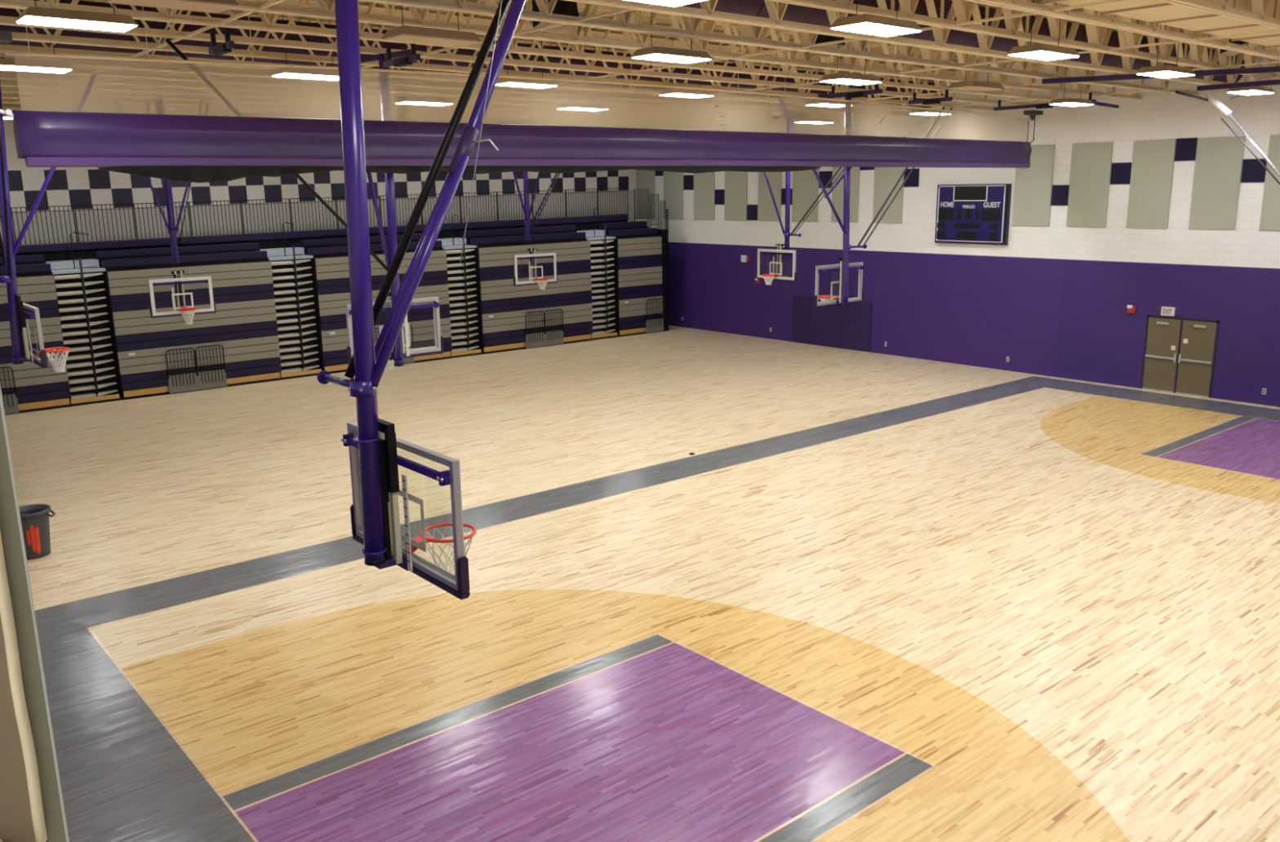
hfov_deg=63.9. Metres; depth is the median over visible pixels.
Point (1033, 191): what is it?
acoustic panel
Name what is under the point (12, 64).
ceiling light
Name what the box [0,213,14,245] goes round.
guard rail
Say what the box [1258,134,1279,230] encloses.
acoustic panel
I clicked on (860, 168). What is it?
square panel
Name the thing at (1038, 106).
beam
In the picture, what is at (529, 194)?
guard rail
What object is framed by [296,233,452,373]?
bleachers
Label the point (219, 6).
ceiling light
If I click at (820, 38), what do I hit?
ceiling speaker
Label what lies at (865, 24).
ceiling light
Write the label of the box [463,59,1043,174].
curtain
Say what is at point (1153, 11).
duct
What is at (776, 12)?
joist
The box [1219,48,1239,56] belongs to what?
ceiling speaker
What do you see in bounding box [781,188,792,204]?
square panel
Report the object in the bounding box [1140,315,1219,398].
door
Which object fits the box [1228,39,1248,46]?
ceiling speaker
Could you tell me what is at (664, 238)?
panel
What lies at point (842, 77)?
ceiling light
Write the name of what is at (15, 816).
trim
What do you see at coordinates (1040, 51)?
ceiling light
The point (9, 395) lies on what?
rail
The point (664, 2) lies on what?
ceiling light
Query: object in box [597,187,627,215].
guard rail
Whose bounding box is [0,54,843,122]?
joist
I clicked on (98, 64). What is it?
joist
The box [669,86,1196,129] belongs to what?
bar
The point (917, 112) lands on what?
ceiling light
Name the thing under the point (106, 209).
guard rail
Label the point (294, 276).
aisle
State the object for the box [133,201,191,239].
guard rail
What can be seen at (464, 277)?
aisle
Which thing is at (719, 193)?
square panel
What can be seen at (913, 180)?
square panel
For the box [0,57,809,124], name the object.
joist
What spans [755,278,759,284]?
fire alarm
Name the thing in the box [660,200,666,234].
guard rail
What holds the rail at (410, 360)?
on the floor
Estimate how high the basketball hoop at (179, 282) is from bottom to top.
5.585 m
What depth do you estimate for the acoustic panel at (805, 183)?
38.85 m
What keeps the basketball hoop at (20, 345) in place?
hanging from the joist at (98, 64)
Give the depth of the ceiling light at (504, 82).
20.80 m
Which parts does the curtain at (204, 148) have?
hanger rod, hanger rod, hanger rod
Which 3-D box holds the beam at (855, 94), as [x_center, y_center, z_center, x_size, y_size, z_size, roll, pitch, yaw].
[4.968,-7.662,23.808,0.122,0.314,1.554,-11,16,-39]
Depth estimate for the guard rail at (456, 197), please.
38.72 m
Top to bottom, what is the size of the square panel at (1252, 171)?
0.610 m
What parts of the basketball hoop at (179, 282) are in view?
board frame, slide rail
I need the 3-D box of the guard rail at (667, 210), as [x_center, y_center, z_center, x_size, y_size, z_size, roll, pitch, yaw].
[1.143,-8.338,43.050,0.032,1.097,0.128,-11,16,-39]
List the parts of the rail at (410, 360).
ramp plate, rail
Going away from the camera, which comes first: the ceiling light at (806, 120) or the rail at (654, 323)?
the ceiling light at (806, 120)
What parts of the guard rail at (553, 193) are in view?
rail frame, post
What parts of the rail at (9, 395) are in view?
ramp plate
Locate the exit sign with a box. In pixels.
[1160,306,1175,316]
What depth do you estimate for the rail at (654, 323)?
43.43 m
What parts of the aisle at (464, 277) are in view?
handrail, frame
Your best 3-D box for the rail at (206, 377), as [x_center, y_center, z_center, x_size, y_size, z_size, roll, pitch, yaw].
[-13.666,-1.619,31.655,1.783,1.344,0.073,-11,16,-39]
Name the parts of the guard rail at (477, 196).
post, rail frame, post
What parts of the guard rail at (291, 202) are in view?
post, rail frame, post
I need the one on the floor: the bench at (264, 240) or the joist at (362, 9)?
the bench at (264, 240)
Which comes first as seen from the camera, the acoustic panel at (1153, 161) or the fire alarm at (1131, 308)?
the acoustic panel at (1153, 161)
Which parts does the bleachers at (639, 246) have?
support frame, frame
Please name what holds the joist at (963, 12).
attached to the wall at (1053, 300)
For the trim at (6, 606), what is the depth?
1.31 m
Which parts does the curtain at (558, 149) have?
hanger rod, hanger rod, hanger rod, hanger rod, hanger rod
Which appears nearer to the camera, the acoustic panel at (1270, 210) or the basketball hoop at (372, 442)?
the basketball hoop at (372, 442)
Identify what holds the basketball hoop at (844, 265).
hanging from the joist at (4, 20)
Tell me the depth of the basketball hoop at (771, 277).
34.12 m
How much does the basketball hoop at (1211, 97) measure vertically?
5.668 m
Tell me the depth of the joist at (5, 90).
27.76 m
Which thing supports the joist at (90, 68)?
attached to the wall at (1053, 300)
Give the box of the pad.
[791,295,871,351]
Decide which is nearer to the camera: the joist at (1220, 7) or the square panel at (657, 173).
the joist at (1220, 7)
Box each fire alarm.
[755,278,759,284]
[1127,305,1136,313]
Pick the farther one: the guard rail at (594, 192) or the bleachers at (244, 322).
the guard rail at (594, 192)
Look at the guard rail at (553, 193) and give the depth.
41.63 m
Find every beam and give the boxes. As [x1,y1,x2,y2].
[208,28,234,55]
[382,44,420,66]
[826,83,882,98]
[908,89,952,104]
[993,93,1119,111]
[1041,66,1279,90]
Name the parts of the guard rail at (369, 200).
post, rail frame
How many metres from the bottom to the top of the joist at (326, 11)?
1.311 m
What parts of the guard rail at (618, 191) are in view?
post, rail frame, post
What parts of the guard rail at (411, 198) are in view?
post, rail frame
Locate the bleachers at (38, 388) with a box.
[0,254,71,415]
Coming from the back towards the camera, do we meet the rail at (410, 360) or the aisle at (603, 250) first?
the aisle at (603, 250)
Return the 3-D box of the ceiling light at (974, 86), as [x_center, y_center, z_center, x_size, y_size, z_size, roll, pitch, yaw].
[7.162,-7.875,21.721,1.219,1.631,0.610,-11,16,-39]
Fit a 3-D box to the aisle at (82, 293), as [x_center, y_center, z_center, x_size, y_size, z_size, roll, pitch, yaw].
[-16.347,-3.030,30.060,1.381,4.922,1.579,-11,16,-39]
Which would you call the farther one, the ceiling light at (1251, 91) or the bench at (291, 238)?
the bench at (291, 238)
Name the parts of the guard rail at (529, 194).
post, rail frame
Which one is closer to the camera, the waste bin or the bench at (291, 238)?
the waste bin
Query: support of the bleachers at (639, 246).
on the floor
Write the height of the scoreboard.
1.911 m
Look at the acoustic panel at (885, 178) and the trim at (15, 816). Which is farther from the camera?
the acoustic panel at (885, 178)
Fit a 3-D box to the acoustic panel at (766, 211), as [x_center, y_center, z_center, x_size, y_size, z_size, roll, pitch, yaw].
[5.076,-9.072,40.185,0.053,2.438,1.207,-11,16,-39]
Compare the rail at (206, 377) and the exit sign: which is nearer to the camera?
the exit sign
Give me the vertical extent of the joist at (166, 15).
1.311 m
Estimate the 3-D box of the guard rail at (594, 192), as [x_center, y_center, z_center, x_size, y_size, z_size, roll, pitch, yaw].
[-2.406,-8.954,42.646,1.634,1.361,0.037,-11,16,-39]
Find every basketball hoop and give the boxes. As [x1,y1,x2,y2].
[0,57,97,373]
[115,98,216,324]
[164,38,444,371]
[316,0,525,599]
[498,119,586,289]
[747,111,889,284]
[778,91,952,308]
[1174,85,1279,184]
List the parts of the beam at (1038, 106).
winch motor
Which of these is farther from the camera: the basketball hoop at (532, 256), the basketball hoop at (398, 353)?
the basketball hoop at (532, 256)
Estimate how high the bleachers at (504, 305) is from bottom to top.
4.574 m
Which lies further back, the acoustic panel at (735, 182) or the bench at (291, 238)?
the acoustic panel at (735, 182)
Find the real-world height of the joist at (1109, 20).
1.311 m
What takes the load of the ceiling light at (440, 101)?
hanging from the ceiling
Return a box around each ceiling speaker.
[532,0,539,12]
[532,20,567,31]
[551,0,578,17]
[807,34,844,56]
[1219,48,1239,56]
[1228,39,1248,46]
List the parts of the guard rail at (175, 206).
post, rail frame, post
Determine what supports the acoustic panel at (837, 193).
attached to the wall at (1053, 300)
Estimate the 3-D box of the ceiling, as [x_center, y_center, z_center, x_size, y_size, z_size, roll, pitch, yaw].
[1.154,-8.602,21.054,31.013,0.140,40.584,-11,16,-39]
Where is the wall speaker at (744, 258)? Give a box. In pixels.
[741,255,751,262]
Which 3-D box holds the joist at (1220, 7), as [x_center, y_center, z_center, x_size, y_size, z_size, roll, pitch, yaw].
[7.511,-6.272,13.813,30.312,1.311,0.183,-11,16,-39]
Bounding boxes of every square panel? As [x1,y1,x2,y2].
[654,170,663,176]
[683,175,693,190]
[715,189,724,204]
[746,204,757,220]
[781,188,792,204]
[818,171,832,188]
[859,167,874,170]
[903,168,919,186]
[1050,185,1069,205]
[1110,162,1132,184]
[1174,137,1197,161]
[1240,158,1266,182]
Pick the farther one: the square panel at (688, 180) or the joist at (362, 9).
the square panel at (688, 180)
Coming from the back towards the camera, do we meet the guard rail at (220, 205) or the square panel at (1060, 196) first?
the guard rail at (220, 205)
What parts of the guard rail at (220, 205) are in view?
post, rail frame, post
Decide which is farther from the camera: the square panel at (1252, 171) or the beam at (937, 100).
the square panel at (1252, 171)
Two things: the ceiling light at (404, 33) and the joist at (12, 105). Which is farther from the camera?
the joist at (12, 105)
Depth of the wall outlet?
27.81 m
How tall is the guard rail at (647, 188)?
1.880 m
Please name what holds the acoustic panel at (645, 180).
attached to the wall at (1053, 300)
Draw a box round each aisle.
[45,231,123,406]
[260,222,324,379]
[436,214,483,358]
[577,208,619,340]
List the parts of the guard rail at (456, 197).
post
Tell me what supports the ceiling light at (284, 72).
hanging from the ceiling
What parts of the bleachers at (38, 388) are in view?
frame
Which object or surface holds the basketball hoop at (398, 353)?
hanging from the joist at (4, 20)
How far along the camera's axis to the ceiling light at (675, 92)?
23.45 m
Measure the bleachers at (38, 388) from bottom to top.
4.305 m
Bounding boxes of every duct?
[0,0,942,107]
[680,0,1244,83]
[1044,0,1279,48]
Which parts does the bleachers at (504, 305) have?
frame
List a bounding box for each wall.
[0,71,636,245]
[635,45,1279,407]
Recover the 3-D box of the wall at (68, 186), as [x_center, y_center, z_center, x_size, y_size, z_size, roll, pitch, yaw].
[-11.944,-7.059,37.025,30.617,9.632,0.305,-11,16,-39]
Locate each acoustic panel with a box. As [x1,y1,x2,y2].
[635,169,655,218]
[663,171,683,219]
[693,172,715,220]
[724,171,747,220]
[757,172,782,221]
[791,168,819,222]
[831,167,859,222]
[872,167,904,223]
[1012,144,1055,226]
[1066,142,1113,227]
[1125,139,1176,228]
[1188,136,1244,229]
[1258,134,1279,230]
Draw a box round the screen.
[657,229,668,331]
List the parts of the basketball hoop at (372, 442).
slide rail, board frame, release handle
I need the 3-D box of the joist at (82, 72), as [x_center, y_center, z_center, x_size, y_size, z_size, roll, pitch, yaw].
[-3.315,-8.941,26.331,30.312,1.311,0.183,-11,16,-39]
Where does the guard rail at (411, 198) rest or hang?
on the bench at (291, 238)
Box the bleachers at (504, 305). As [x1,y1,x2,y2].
[457,225,592,354]
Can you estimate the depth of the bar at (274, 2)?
16.13 m
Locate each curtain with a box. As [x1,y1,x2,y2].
[0,97,343,182]
[363,120,449,173]
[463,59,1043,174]
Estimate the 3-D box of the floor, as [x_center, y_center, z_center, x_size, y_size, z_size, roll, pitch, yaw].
[1.238,0.898,23.151,30.922,0.152,40.584,-11,16,-39]
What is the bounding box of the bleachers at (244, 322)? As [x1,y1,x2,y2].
[93,242,281,399]
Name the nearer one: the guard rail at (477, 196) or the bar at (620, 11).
the bar at (620, 11)
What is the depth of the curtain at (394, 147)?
17.76 m
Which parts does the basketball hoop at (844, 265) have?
board frame, slide rail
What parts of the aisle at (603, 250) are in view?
handrail, frame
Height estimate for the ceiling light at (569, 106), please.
1.631 m
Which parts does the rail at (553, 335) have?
rail, ramp plate, rail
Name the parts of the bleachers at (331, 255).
frame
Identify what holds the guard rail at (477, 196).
on the bench at (446, 232)
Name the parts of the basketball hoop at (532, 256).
slide rail, board frame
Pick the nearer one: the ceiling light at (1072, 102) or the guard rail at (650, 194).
the ceiling light at (1072, 102)
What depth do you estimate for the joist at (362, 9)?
22.03 m
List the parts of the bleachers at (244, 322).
frame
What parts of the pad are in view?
pad panel, pad panel, pad panel, pad panel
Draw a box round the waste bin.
[18,504,55,559]
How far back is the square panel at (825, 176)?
38.01 m
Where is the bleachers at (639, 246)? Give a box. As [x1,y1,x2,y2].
[595,221,662,337]
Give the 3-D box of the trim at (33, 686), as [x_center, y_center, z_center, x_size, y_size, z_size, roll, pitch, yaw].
[-0.853,-0.192,1.284,0.021,5.486,0.182,-11,16,-39]
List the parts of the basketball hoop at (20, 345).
slide rail, board frame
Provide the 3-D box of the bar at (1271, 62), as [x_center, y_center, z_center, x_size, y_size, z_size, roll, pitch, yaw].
[7.771,-8.554,26.787,0.043,0.037,39.974,-11,16,-39]
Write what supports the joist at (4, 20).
attached to the wall at (1053, 300)
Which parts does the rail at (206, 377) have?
rail, ramp plate, rail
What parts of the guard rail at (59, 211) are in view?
post, rail frame, post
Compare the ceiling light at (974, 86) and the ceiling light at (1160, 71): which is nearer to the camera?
the ceiling light at (1160, 71)
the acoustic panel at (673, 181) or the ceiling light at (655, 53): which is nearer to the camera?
the ceiling light at (655, 53)
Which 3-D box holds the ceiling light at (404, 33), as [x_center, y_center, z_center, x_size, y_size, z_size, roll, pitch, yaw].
[-2.854,-5.992,13.868,1.219,1.631,0.610,-11,16,-39]
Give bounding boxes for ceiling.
[0,0,1216,98]
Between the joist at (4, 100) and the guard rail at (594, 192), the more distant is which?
the guard rail at (594, 192)
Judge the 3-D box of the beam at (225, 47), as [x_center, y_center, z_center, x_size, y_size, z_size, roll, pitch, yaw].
[-6.187,-5.585,15.154,0.122,0.314,0.914,-11,16,-39]
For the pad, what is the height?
1.823 m
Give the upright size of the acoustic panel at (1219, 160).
2.438 m
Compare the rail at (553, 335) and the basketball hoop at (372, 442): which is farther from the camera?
the rail at (553, 335)
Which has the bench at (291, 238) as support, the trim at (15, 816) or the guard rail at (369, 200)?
the guard rail at (369, 200)
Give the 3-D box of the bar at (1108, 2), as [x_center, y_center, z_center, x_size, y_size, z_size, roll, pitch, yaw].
[0.325,-7.088,20.660,0.043,0.037,39.974,-11,16,-39]
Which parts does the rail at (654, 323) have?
ramp plate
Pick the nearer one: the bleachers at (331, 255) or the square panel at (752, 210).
the bleachers at (331, 255)
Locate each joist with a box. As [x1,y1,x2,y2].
[0,0,914,116]
[0,0,954,113]
[0,0,1042,106]
[0,0,1080,101]
[0,51,877,119]
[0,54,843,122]
[0,57,779,126]
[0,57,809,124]
[1,51,724,130]
[1,57,750,128]
[2,55,697,130]
[2,66,672,126]
[11,0,994,111]
[230,0,1142,100]
[357,0,1198,95]
[563,0,1257,85]
[766,0,1279,79]
[964,0,1279,60]
[1156,0,1279,30]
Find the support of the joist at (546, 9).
attached to the wall at (1053, 300)
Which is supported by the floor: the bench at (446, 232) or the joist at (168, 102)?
the bench at (446, 232)
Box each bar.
[3,0,286,106]
[150,3,656,114]
[324,0,1132,118]
[459,29,1279,123]
[574,61,1279,126]
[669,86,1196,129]
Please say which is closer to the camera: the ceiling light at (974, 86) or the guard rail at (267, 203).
the ceiling light at (974, 86)
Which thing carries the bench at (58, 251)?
on the floor
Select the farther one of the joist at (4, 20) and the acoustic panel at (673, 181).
the acoustic panel at (673, 181)
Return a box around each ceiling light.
[0,28,72,73]
[1,56,41,119]
[15,0,138,32]
[104,0,239,13]
[271,15,338,80]
[381,5,482,47]
[394,80,453,106]
[495,40,558,88]
[556,43,608,111]
[626,0,705,6]
[630,12,712,63]
[657,70,714,97]
[794,71,833,124]
[804,56,853,107]
[818,43,882,85]
[828,0,923,36]
[909,65,951,115]
[947,53,1004,91]
[1006,0,1080,61]
[1048,69,1094,106]
[1135,24,1195,78]
[1226,45,1275,95]
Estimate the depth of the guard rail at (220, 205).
33.31 m
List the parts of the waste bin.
handle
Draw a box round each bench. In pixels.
[0,243,69,270]
[65,232,275,269]
[273,224,440,257]
[440,217,581,246]
[576,213,628,237]
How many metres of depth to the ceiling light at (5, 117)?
26.42 m
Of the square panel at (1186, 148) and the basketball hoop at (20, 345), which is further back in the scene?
the square panel at (1186, 148)
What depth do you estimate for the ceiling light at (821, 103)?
26.67 m
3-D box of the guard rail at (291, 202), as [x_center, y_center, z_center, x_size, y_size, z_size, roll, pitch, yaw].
[-11.228,-7.039,35.425,1.634,1.332,0.037,-11,16,-39]
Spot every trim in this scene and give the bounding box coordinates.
[0,405,66,841]
[0,529,47,841]
[0,615,35,841]
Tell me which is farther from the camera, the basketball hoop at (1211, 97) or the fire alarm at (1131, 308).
the fire alarm at (1131, 308)
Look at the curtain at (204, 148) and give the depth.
15.47 m
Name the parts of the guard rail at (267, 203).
post, rail frame, post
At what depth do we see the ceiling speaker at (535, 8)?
16.26 m
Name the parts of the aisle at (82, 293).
handrail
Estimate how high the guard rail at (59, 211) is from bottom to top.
1.311 m
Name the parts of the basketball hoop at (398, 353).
board frame, slide rail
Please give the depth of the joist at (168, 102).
29.30 m
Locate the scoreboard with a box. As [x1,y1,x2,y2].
[934,183,1011,244]
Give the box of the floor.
[4,325,1279,841]
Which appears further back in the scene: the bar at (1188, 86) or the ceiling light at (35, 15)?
the bar at (1188, 86)
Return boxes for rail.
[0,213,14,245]
[0,366,19,414]
[10,205,77,245]
[73,204,136,242]
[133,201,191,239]
[165,344,226,393]
[188,200,243,236]
[240,198,292,234]
[289,196,337,231]
[336,195,380,229]
[373,324,414,366]
[379,194,422,226]
[422,193,461,224]
[459,191,497,222]
[497,191,533,220]
[524,308,564,348]
[532,189,566,218]
[565,188,597,217]
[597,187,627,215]
[634,188,648,228]
[644,297,663,333]
[649,194,658,234]
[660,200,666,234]
[666,208,668,235]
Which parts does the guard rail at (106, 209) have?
post, rail frame, post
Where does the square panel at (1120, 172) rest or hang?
attached to the wall at (1053, 300)
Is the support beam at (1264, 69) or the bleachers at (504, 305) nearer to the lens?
the support beam at (1264, 69)
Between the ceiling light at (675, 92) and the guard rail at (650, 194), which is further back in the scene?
the guard rail at (650, 194)
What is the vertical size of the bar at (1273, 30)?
0.037 m
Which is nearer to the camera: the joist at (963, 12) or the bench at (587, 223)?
the joist at (963, 12)
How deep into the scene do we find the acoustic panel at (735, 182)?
41.58 m
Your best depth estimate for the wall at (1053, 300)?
32.39 m
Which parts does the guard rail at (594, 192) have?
post, rail frame, post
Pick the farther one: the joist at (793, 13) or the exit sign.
the exit sign
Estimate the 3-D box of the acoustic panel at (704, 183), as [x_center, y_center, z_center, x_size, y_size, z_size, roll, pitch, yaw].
[2.683,-9.662,42.951,0.053,2.438,1.240,-11,16,-39]
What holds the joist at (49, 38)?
attached to the wall at (1053, 300)

